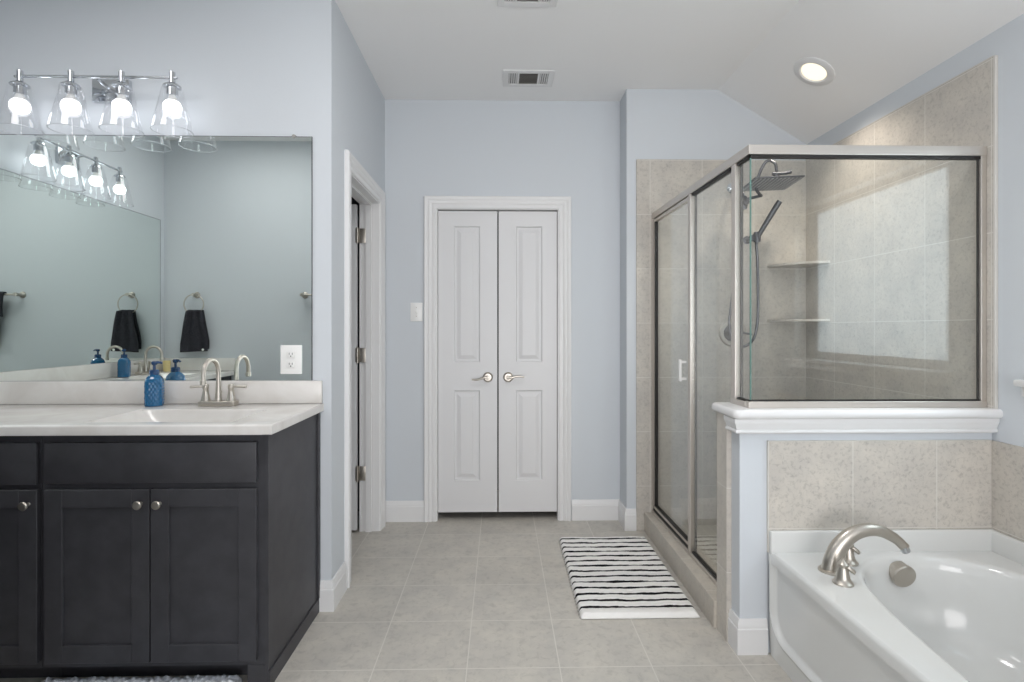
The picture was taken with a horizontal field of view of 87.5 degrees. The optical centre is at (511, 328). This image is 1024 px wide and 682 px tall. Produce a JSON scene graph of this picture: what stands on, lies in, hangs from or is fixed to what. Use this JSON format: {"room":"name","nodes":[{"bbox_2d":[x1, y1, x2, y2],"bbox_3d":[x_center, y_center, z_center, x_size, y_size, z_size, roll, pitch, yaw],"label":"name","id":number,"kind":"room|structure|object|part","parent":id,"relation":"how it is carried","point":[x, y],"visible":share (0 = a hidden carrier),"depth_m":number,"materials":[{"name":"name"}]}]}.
{"room":"bathroom","nodes":[
{"label":"bathroom","id":0,"kind":"room"},
{"bbox_2d":[0,0,304,380],"bbox_3d":[-1.922,-0.124,2.474,1.957,2.810,0.120,0,0,-1],"label":"wall","id":1,"kind":"structure","parent":0,"point":[238,65],"depth_m":2.42,"materials":[{"name":"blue paint"}]},
{"bbox_2d":[0,69,193,137],"bbox_3d":[-1.796,-0.987,2.324,0.808,0.264,0.185,0,0,-1],"label":"vanity light","id":2,"kind":"object","parent":1,"relation":"attached to","point":[116,91],"visible":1,"depth_m":2.30,"materials":[{"name":"clear glass"}]},
{"bbox_2d":[0,69,44,136],"bbox_3d":[-2.120,-0.984,2.305,0.160,0.258,0.160,0,0,-1],"label":"shade","id":3,"kind":"object","parent":2,"relation":"attached to","point":[18,104],"depth_m":2.29,"materials":[{"name":"clear glass"}]},
{"bbox_2d":[46,70,93,136],"bbox_3d":[-1.904,-0.984,2.310,0.160,0.258,0.160,0,0,-1],"label":"shade","id":4,"kind":"object","parent":2,"relation":"attached to","point":[70,105],"depth_m":2.30,"materials":[{"name":"clear glass"}]},
{"bbox_3d":[-1.797,-1.079,2.354,0.015,0.036,0.089,0,0,-1],"label":"arm","id":5,"kind":"part","parent":2,"relation":"part of","materials":[{"name":"silver metal"}]},
{"bbox_3d":[-1.798,-1.068,2.406,0.164,0.102,0.022,0,0,-1],"label":"plate","id":6,"kind":"part","parent":2,"relation":"part of","materials":[{"name":"silver metal"}]},
{"bbox_2d":[98,70,143,137],"bbox_3d":[-1.688,-0.984,2.314,0.160,0.258,0.160,0,0,-1],"label":"shade","id":7,"kind":"object","parent":2,"relation":"attached to","point":[122,89],"depth_m":2.31,"materials":[{"name":"clear glass"}]},
{"bbox_2d":[150,71,193,137],"bbox_3d":[-1.472,-0.984,2.319,0.160,0.258,0.160,0,0,-1],"label":"shade","id":8,"kind":"object","parent":2,"relation":"attached to","point":[171,105],"depth_m":2.31,"materials":[{"name":"clear glass"}]},
{"bbox_2d":[0,134,311,380],"bbox_3d":[-1.843,-0.326,2.411,1.870,1.118,0.010,0,0,-1],"label":"wall mirror","id":9,"kind":"object","parent":1,"relation":"attached to","point":[119,255],"visible":1,"depth_m":2.42,"materials":[{"name":"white mirror"}]},
{"bbox_2d":[281,345,301,373],"bbox_3d":[-1.001,0.139,2.422,0.095,0.131,0.010,0,0,-1],"label":"outlet","id":10,"kind":"object","parent":9,"relation":"attached to","point":[291,355],"visible":1,"depth_m":2.42,"materials":[{"name":"white plastic"}]},
{"bbox_2d":[287,352,294,357],"bbox_3d":[-1.000,0.116,2.420,0.034,0.028,0.004,0,0,-1],"label":"receptacle","id":11,"kind":"object","parent":10,"relation":"attached to","point":[289,354],"depth_m":2.42,"materials":[{"name":"white plastic"}]},
{"bbox_2d":[287,361,294,367],"bbox_3d":[-1.000,0.161,2.420,0.034,0.028,0.004,0,0,-1],"label":"receptacle","id":12,"kind":"object","parent":10,"relation":"attached to","point":[290,364],"depth_m":2.42,"materials":[{"name":"white plastic"}]},
{"bbox_2d":[0,380,322,403],"bbox_3d":[-1.809,0.285,2.404,1.897,0.102,0.019,0,0,-1],"label":"backsplash","id":13,"kind":"structure","parent":1,"relation":"attached to","point":[11,392],"depth_m":2.40,"materials":[{"name":"stone"}]},
{"bbox_2d":[305,0,384,579],"bbox_3d":[-0.896,-0.124,3.059,0.120,2.810,1.245,0,0,-1],"label":"wall","id":14,"kind":"structure","parent":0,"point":[345,104],"depth_m":2.45,"materials":[{"name":"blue paint"}]},
{"bbox_2d":[319,562,346,611],"bbox_3d":[-0.852,1.212,2.525,0.085,0.137,0.205,0,0,-1],"label":"baseboard","id":15,"kind":"structure","parent":14,"relation":"attached to","point":[332,591],"depth_m":2.43,"materials":[{"name":"white paint"}]},
{"bbox_2d":[351,204,365,529],"bbox_3d":[-1.258,0.241,3.370,0.670,2.051,0.045,0,0,-1],"label":"door","id":16,"kind":"structure","parent":14,"relation":"in","point":[358,473],"depth_m":3.36,"materials":[{"name":"white paint"}]},
{"bbox_2d":[344,150,384,587],"bbox_3d":[-0.885,0.198,3.059,0.145,2.167,0.839,0,0,-1],"label":"door frame","id":17,"kind":"structure","parent":14,"relation":"attached to","point":[368,205],"depth_m":3.38,"materials":[{"name":"white paint"}]},
{"bbox_2d":[351,197,358,510],"bbox_3d":[-1.564,-0.124,3.205,1.210,2.810,1.325,0,0,-1],"label":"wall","id":18,"kind":"structure","parent":0,"point":[353,201],"depth_m":3.76,"materials":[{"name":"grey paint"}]},
{"bbox_2d":[0,490,792,681],"bbox_3d":[-0.420,1.304,0.916,5.200,0.115,7.050,0,0,-1],"label":"floor","id":19,"kind":"structure","parent":0,"point":[459,596],"depth_m":2.32,"materials":[{"name":"tile"}]},
{"bbox_2d":[0,436,60,677],"bbox_3d":[-1.945,0.827,2.119,0.562,0.909,0.566,0,0,-1],"label":"vanity cabinet","id":20,"kind":"object","parent":19,"relation":"on","point":[21,457],"visible":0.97,"depth_m":1.87,"materials":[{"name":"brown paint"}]},
{"bbox_3d":[-1.846,0.472,1.876,0.360,0.147,0.019,0,0,-1],"label":"drawer","id":21,"kind":"part","parent":20,"relation":"part of","materials":[{"name":"grey paint"}]},
{"bbox_3d":[-1.844,0.869,1.876,0.363,0.609,0.019,0,0,-1],"label":"door","id":22,"kind":"part","parent":20,"relation":"part of","materials":[{"name":"grey paint"}]},
{"bbox_3d":[-1.690,0.613,1.856,0.031,0.031,0.028,0,0,-1],"label":"knob","id":23,"kind":"part","parent":20,"relation":"part of","materials":[{"name":"silver metal"}]},
{"bbox_2d":[44,674,242,681],"bbox_3d":[-1.322,1.260,1.707,0.700,0.041,0.460,0,0,-1],"label":"bath mat","id":24,"kind":"object","parent":19,"relation":"on","point":[217,678],"visible":1,"depth_m":1.90,"materials":[{"name":"grey fabric"}]},
{"bbox_2d":[43,413,319,681],"bbox_3d":[-1.263,0.827,2.138,0.798,0.909,0.574,0,0,-1],"label":"vanity cabinet","id":25,"kind":"object","parent":19,"relation":"on","point":[170,555],"visible":0.91,"depth_m":1.89,"materials":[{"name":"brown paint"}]},
{"bbox_3d":[-1.456,0.869,1.885,0.363,0.609,0.019,0,0,-1],"label":"door","id":26,"kind":"part","parent":25,"relation":"part of","materials":[{"name":"grey paint"}]},
{"bbox_3d":[-1.302,0.613,1.864,0.031,0.031,0.028,0,0,-1],"label":"knob","id":27,"kind":"part","parent":25,"relation":"part of","materials":[{"name":"silver metal"}]},
{"bbox_3d":[-1.270,0.470,1.889,0.735,0.143,0.019,0,0,-1],"label":"false drawer","id":28,"kind":"part","parent":25,"relation":"part of","materials":[{"name":"grey paint"}]},
{"bbox_3d":[-1.237,0.613,1.866,0.031,0.031,0.028,0,0,-1],"label":"knob","id":29,"kind":"part","parent":25,"relation":"part of","materials":[{"name":"silver metal"}]},
{"bbox_3d":[-1.086,0.869,1.893,0.367,0.609,0.019,0,0,-1],"label":"door","id":30,"kind":"part","parent":25,"relation":"part of","materials":[{"name":"grey paint"}]},
{"bbox_3d":[-0.911,1.238,1.935,0.062,0.085,0.062,0,0,-1],"label":"corner post","id":31,"kind":"part","parent":25,"relation":"part of","materials":[{"name":"grey paint"}]},
{"bbox_3d":[-0.875,0.827,2.169,0.020,0.909,0.528,0,0,-1],"label":"panel","id":32,"kind":"part","parent":25,"relation":"part of","materials":[{"name":"grey paint"}]},
{"bbox_2d":[559,536,699,618],"bbox_3d":[0.557,1.267,2.807,0.538,0.026,0.890,0,0,-1],"label":"bath mat","id":33,"kind":"object","parent":19,"relation":"on","point":[615,577],"visible":1,"depth_m":2.67,"materials":[{"name":"fabric"}]},
{"bbox_2d":[644,512,716,627],"bbox_3d":[0.918,1.222,2.844,0.132,0.118,1.109,0,0,-1],"label":"curb","id":34,"kind":"object","parent":19,"relation":"on","point":[702,589],"visible":0.61,"depth_m":2.67,"materials":[{"name":"tile"}]},
{"bbox_2d":[651,144,986,585],"bbox_3d":[1.386,0.215,2.770,1.009,1.896,1.276,0,0,-1],"label":"shower enclosure","id":35,"kind":"object","parent":34,"relation":"on","point":[733,165],"visible":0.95,"depth_m":2.24,"materials":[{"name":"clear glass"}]},
{"bbox_3d":[0.917,0.220,3.077,0.022,1.818,0.589,0,0,-2],"label":"door frame","id":36,"kind":"part","parent":35,"relation":"part of","materials":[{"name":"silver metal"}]},
{"bbox_3d":[0.899,0.218,2.823,0.038,0.115,0.022,0,0,-2],"label":"door handle","id":37,"kind":"part","parent":35,"relation":"part of","materials":[{"name":"white plastic"}]},
{"bbox_3d":[0.930,0.225,2.761,0.033,1.840,0.033,0,0,-2],"label":"strike post","id":38,"kind":"part","parent":35,"relation":"part of","materials":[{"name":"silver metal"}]},
{"bbox_3d":[0.950,-0.201,2.263,0.031,0.988,0.036,0,0,-2],"label":"corner post","id":39,"kind":"part","parent":35,"relation":"part of","materials":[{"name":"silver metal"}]},
{"bbox_3d":[0.952,0.304,2.222,0.032,0.022,0.133,0,0,-2],"label":"return rail","id":40,"kind":"part","parent":35,"relation":"part of","materials":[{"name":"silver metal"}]},
{"bbox_3d":[1.422,0.302,2.149,0.965,0.026,0.032,0,0,-1],"label":"sill rail","id":41,"kind":"part","parent":35,"relation":"part of","materials":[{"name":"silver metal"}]},
{"bbox_2d":[768,529,1023,681],"bbox_3d":[1.473,1.036,1.303,0.900,0.490,1.622,0,0,-1],"label":"bathtub","id":42,"kind":"object","parent":19,"relation":"on","point":[950,608],"visible":0.98,"depth_m":1.95,"materials":[{"name":"white ceramic"}]},
{"bbox_2d":[818,523,910,587],"bbox_3d":[1.246,0.788,1.937,0.341,0.176,0.174,0,0,-21],"label":"tub faucet","id":43,"kind":"object","parent":42,"relation":"on","point":[838,557],"visible":1,"depth_m":1.91,"materials":[{"name":"silver metal"}]},
{"bbox_3d":[1.154,0.868,1.930,0.088,0.010,0.088,0,0,-1],"label":"spout","id":44,"kind":"part","parent":43,"relation":"part of","materials":[{"name":"silver metal"}]},
{"bbox_3d":[1.137,0.830,1.837,0.066,0.086,0.066,0,0,-1],"label":"handle","id":45,"kind":"part","parent":43,"relation":"part of","materials":[{"name":"silver metal"}]},
{"bbox_3d":[1.153,0.820,1.829,0.042,0.036,0.018,0,0,23],"label":"lever","id":46,"kind":"part","parent":43,"relation":"part of","materials":[{"name":"silver metal"}]},
{"bbox_3d":[1.257,0.830,2.000,0.066,0.086,0.066,0,0,-1],"label":"handle","id":47,"kind":"part","parent":43,"relation":"part of","materials":[{"name":"silver metal"}]},
{"bbox_3d":[1.273,0.820,1.992,0.042,0.036,0.018,0,0,23],"label":"lever","id":48,"kind":"part","parent":43,"relation":"part of","materials":[{"name":"silver metal"}]},
{"bbox_3d":[-2.461,0.826,1.422,0.585,0.909,1.937,0,0,-1],"label":"vanity cabinet","id":49,"kind":"object","parent":19,"relation":"on","visible":0},
{"bbox_2d":[0,380,323,435],"bbox_3d":[-1.795,0.343,1.439,1.921,0.217,1.949,0,0,-1],"label":"countertop","id":50,"kind":"structure","parent":49,"relation":"on","point":[27,408],"depth_m":2.26,"materials":[{"name":"stone"}]},
{"bbox_2d":[144,361,164,406],"bbox_3d":[-1.564,0.238,2.339,0.072,0.196,0.072,0,0,-21],"label":"soap dispenser","id":51,"kind":"object","parent":50,"relation":"on","point":[154,387],"visible":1,"depth_m":2.31,"materials":[{"name":"blue glass"}]},
{"bbox_2d":[92,410,263,421],"bbox_3d":[-1.285,0.396,2.090,0.522,0.111,0.306,0,0,-1],"label":"sink basin","id":52,"kind":"object","parent":50,"relation":"in","point":[134,415],"depth_m":2.23,"materials":[{"name":"white ceramic"}]},
{"bbox_2d":[190,358,246,405],"bbox_3d":[-1.284,0.229,2.288,0.241,0.214,0.159,0,0,-1],"label":"sink faucet","id":53,"kind":"object","parent":50,"relation":"on","point":[231,400],"visible":1,"depth_m":2.33,"materials":[{"name":"silver metal"}]},
{"bbox_3d":[-1.373,0.253,2.341,0.066,0.013,0.017,0,0,-1],"label":"lever","id":54,"kind":"part","parent":53,"relation":"part of","materials":[{"name":"silver metal"}]},
{"bbox_3d":[-1.341,0.278,2.342,0.040,0.076,0.040,0,0,-1],"label":"handle","id":55,"kind":"part","parent":53,"relation":"part of","materials":[{"name":"silver metal"}]},
{"bbox_3d":[-1.284,0.219,2.285,0.030,0.194,0.146,0,0,-1],"label":"spout","id":56,"kind":"part","parent":53,"relation":"part of","materials":[{"name":"silver metal"}]},
{"bbox_3d":[-1.286,0.325,2.343,0.156,0.022,0.050,0,0,-1],"label":"plate","id":57,"kind":"part","parent":53,"relation":"part of","materials":[{"name":"silver metal"}]},
{"bbox_3d":[-1.231,0.278,2.344,0.040,0.076,0.040,0,0,-1],"label":"handle","id":58,"kind":"part","parent":53,"relation":"part of","materials":[{"name":"silver metal"}]},
{"bbox_3d":[-1.198,0.253,2.345,0.066,0.013,0.017,0,0,-1],"label":"lever","id":59,"kind":"part","parent":53,"relation":"part of","materials":[{"name":"silver metal"}]},
{"bbox_2d":[497,213,498,489],"bbox_3d":[-0.112,-0.124,4.034,1.850,2.810,0.670,0,0,-1],"label":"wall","id":60,"kind":"structure","parent":0,"point":[497,213],"depth_m":4.25,"materials":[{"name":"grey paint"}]},
{"bbox_2d":[385,99,619,519],"bbox_3d":[-0.058,-0.124,3.640,1.820,2.810,0.120,0,0,-1],"label":"wall","id":61,"kind":"structure","parent":0,"point":[433,147],"depth_m":3.58,"materials":[{"name":"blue paint"}]},
{"bbox_2d":[385,501,423,521],"bbox_3d":[-0.716,1.212,3.558,0.262,0.137,0.015,0,0,-1],"label":"baseboard","id":62,"kind":"structure","parent":61,"relation":"attached to","point":[395,511],"depth_m":3.55,"materials":[{"name":"white paint"}]},
{"bbox_2d":[410,303,421,320],"bbox_3d":[-0.637,-0.113,3.558,0.080,0.124,0.018,0,0,-1],"label":"light switch","id":63,"kind":"object","parent":61,"relation":"attached to","point":[415,308],"visible":1,"depth_m":3.56,"materials":[{"name":"white plastic"}]},
{"bbox_2d":[438,211,496,511],"bbox_3d":[-0.297,0.219,3.584,0.396,2.024,0.094,0,0,-1],"label":"door","id":64,"kind":"structure","parent":61,"relation":"in","point":[467,240],"depth_m":3.60,"materials":[{"name":"white paint"}]},
{"bbox_3d":[-0.213,0.329,3.548,0.106,0.029,0.018,0,0,-1],"label":"lever","id":65,"kind":"part","parent":64,"relation":"part of","materials":[{"name":"silver metal"}]},
{"bbox_3d":[-0.162,0.324,3.571,0.068,0.068,0.057,0,0,-1],"label":"handle","id":66,"kind":"part","parent":64,"relation":"part of","materials":[{"name":"silver metal"}]},
{"bbox_2d":[424,196,570,521],"bbox_3d":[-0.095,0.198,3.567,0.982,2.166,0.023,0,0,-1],"label":"door frame","id":67,"kind":"structure","parent":61,"relation":"attached to","point":[431,203],"depth_m":3.56,"materials":[{"name":"white paint"}]},
{"bbox_2d":[499,211,556,511],"bbox_3d":[0.107,0.219,3.593,0.394,2.024,0.094,0,0,-1],"label":"door","id":68,"kind":"structure","parent":61,"relation":"in","point":[527,239],"depth_m":3.61,"materials":[{"name":"white paint"}]},
{"bbox_3d":[-0.025,0.324,3.574,0.068,0.068,0.057,0,0,-1],"label":"handle","id":69,"kind":"part","parent":68,"relation":"part of","materials":[{"name":"silver metal"}]},
{"bbox_3d":[0.028,0.321,3.553,0.107,0.024,0.018,0,0,-1],"label":"lever","id":70,"kind":"part","parent":68,"relation":"part of","materials":[{"name":"silver metal"}]},
{"bbox_2d":[572,499,635,530],"bbox_3d":[0.595,1.212,3.491,0.384,0.137,0.205,0,0,-1],"label":"baseboard","id":71,"kind":"structure","parent":61,"relation":"attached to","point":[582,509],"depth_m":3.58,"materials":[{"name":"white paint"}]},
{"bbox_2d":[335,0,1023,143],"bbox_3d":[-0.420,-1.360,0.916,5.200,0.638,7.050,0,0,-1],"label":"ceiling","id":72,"kind":"structure","parent":0,"point":[748,51],"depth_m":2.77,"materials":[{"name":"white paint"}]},
{"bbox_2d":[497,0,557,6],"bbox_3d":[0.073,-1.525,2.420,0.280,0.009,0.215,0,0,-1],"label":"ceiling vent","id":73,"kind":"object","parent":72,"relation":"in","point":[507,3],"visible":1,"depth_m":2.50,"materials":[{"name":"white paint"}]},
{"bbox_2d":[503,69,554,86],"bbox_3d":[0.099,-1.525,3.258,0.308,0.009,0.210,0,0,-1],"label":"ceiling vent","id":74,"kind":"object","parent":72,"relation":"in","point":[511,78],"visible":1,"depth_m":3.25,"materials":[{"name":"white paint"}]},
{"bbox_2d":[794,57,834,85],"bbox_3d":[1.602,-1.365,2.837,0.185,0.114,0.214,0,0,-1],"label":"recessed light","id":75,"kind":"object","parent":72,"relation":"in","point":[814,71],"visible":1,"depth_m":2.83,"materials":[{"name":"white paint"}]},
{"bbox_2d":[620,89,806,508],"bbox_3d":[1.385,-0.124,3.576,1.317,2.810,0.310,0,0,-1],"label":"wall","id":76,"kind":"structure","parent":0,"point":[654,123],"depth_m":3.41,"materials":[{"name":"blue paint"}]},
{"bbox_2d":[636,159,805,530],"bbox_3d":[1.334,0.101,3.413,1.088,2.360,0.012,0,0,-1],"label":"tiled wall","id":77,"kind":"structure","parent":76,"relation":"attached to","point":[778,349],"depth_m":3.41,"materials":[{"name":"beige tile"}]},
{"bbox_2d":[719,320,751,346],"bbox_3d":[1.411,0.025,3.377,0.186,0.176,0.065,0,0,-1],"label":"shower valve","id":78,"kind":"object","parent":77,"relation":"attached to","point":[724,335],"visible":0.44,"depth_m":3.40,"materials":[{"name":"silver metal"}]},
{"bbox_3d":[1.396,0.025,3.374,0.104,0.104,0.058,0,0,-1],"label":"valve knob","id":79,"kind":"part","parent":78,"relation":"part of","materials":[{"name":"grey metal"}]},
{"bbox_2d":[728,200,781,347],"bbox_3d":[1.487,-0.333,3.276,0.208,0.900,0.243,0,0,-33],"label":"shower","id":80,"kind":"object","parent":77,"relation":"attached to","point":[756,237],"visible":0.79,"depth_m":3.32,"materials":[{"name":"grey metal"}]},
{"bbox_2d":[727,159,804,209],"bbox_3d":[1.488,-0.854,3.161,0.275,0.260,0.489,0,0,4],"label":"shower","id":81,"kind":"object","parent":77,"relation":"attached to","point":[774,182],"visible":0.91,"depth_m":3.07,"materials":[{"name":"silver metal"}]},
{"bbox_3d":[1.482,-0.869,3.068,0.260,0.081,0.290,0,0,7],"label":"rain plate","id":82,"kind":"part","parent":81,"relation":"part of","materials":[{"name":"grey metal"}]},
{"bbox_2d":[767,261,829,267],"bbox_3d":[1.756,-0.398,3.292,0.250,0.014,0.250,0,0,-1],"label":"corner shelf","id":83,"kind":"object","parent":77,"relation":"attached to","point":[804,264],"visible":1,"depth_m":3.29,"materials":[{"name":"tile"}]},
{"bbox_2d":[767,319,829,321],"bbox_3d":[1.756,-0.053,3.292,0.250,0.014,0.250,0,0,-1],"label":"corner shelf","id":84,"kind":"object","parent":77,"relation":"attached to","point":[770,320],"visible":1,"depth_m":3.27,"materials":[{"name":"tile"}]},
{"bbox_2d":[728,431,991,654],"bbox_3d":[1.400,0.817,2.198,1.033,0.928,0.175,0,0,-1],"label":"wall","id":85,"kind":"structure","parent":0,"point":[749,554],"depth_m":2.12,"materials":[{"name":"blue paint"}]},
{"bbox_2d":[717,412,730,641],"bbox_3d":[1.390,0.817,2.250,1.026,0.928,0.099,0,0,-1],"label":"tiled wall","id":86,"kind":"structure","parent":85,"relation":"attached to","point":[723,435],"depth_m":2.22,"materials":[{"name":"beige tile"}]},
{"bbox_2d":[712,402,1002,418],"bbox_3d":[1.387,0.334,2.203,1.058,0.037,0.250,0,0,-1],"label":"half wall cap","id":87,"kind":"object","parent":85,"relation":"on","point":[735,411],"visible":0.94,"depth_m":2.08,"materials":[{"name":"white stone"}]},
{"bbox_2d":[724,415,999,433],"bbox_3d":[1.392,0.383,2.147,1.050,0.061,0.107,0,0,-1],"label":"ledge trim molding","id":88,"kind":"structure","parent":85,"relation":"attached to","point":[982,425],"depth_m":2.10,"materials":[{"name":"white paint"}]},
{"bbox_2d":[767,440,991,552],"bbox_3d":[1.457,0.661,2.121,0.898,0.440,0.012,0,0,-1],"label":"tiled wall","id":89,"kind":"structure","parent":85,"relation":"attached to","point":[812,484],"depth_m":2.12,"materials":[{"name":"beige tile"}]},
{"bbox_2d":[807,14,1023,446],"bbox_3d":[2.022,-0.124,0.939,0.157,2.810,4.990,0,0,-1],"label":"wall","id":90,"kind":"structure","parent":0,"point":[1007,42],"depth_m":2.07,"materials":[{"name":"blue paint"}]},
{"bbox_2d":[806,57,1023,540],"bbox_3d":[1.915,0.101,1.987,0.012,2.360,2.890,0,0,-1],"label":"tiled wall","id":91,"kind":"structure","parent":90,"relation":"attached to","point":[896,290],"depth_m":2.56,"materials":[{"name":"beige tile"}]},
{"bbox_2d":[806,55,997,408],"bbox_3d":[1.897,-0.366,2.764,0.014,1.434,1.310,0,0,-1],"label":"trim","id":92,"kind":"structure","parent":91,"relation":"attached to","point":[995,57],"depth_m":2.11,"materials":[{"name":"grey"}]},
{"bbox_2d":[1013,380,1023,396],"bbox_3d":[1.952,0.220,1.356,0.138,0.062,1.288,0,0,-1],"label":"window sill","id":93,"kind":"structure","parent":90,"relation":"attached to","point":[1020,383],"depth_m":1.98,"materials":[{"name":"white paint"}]}
]}

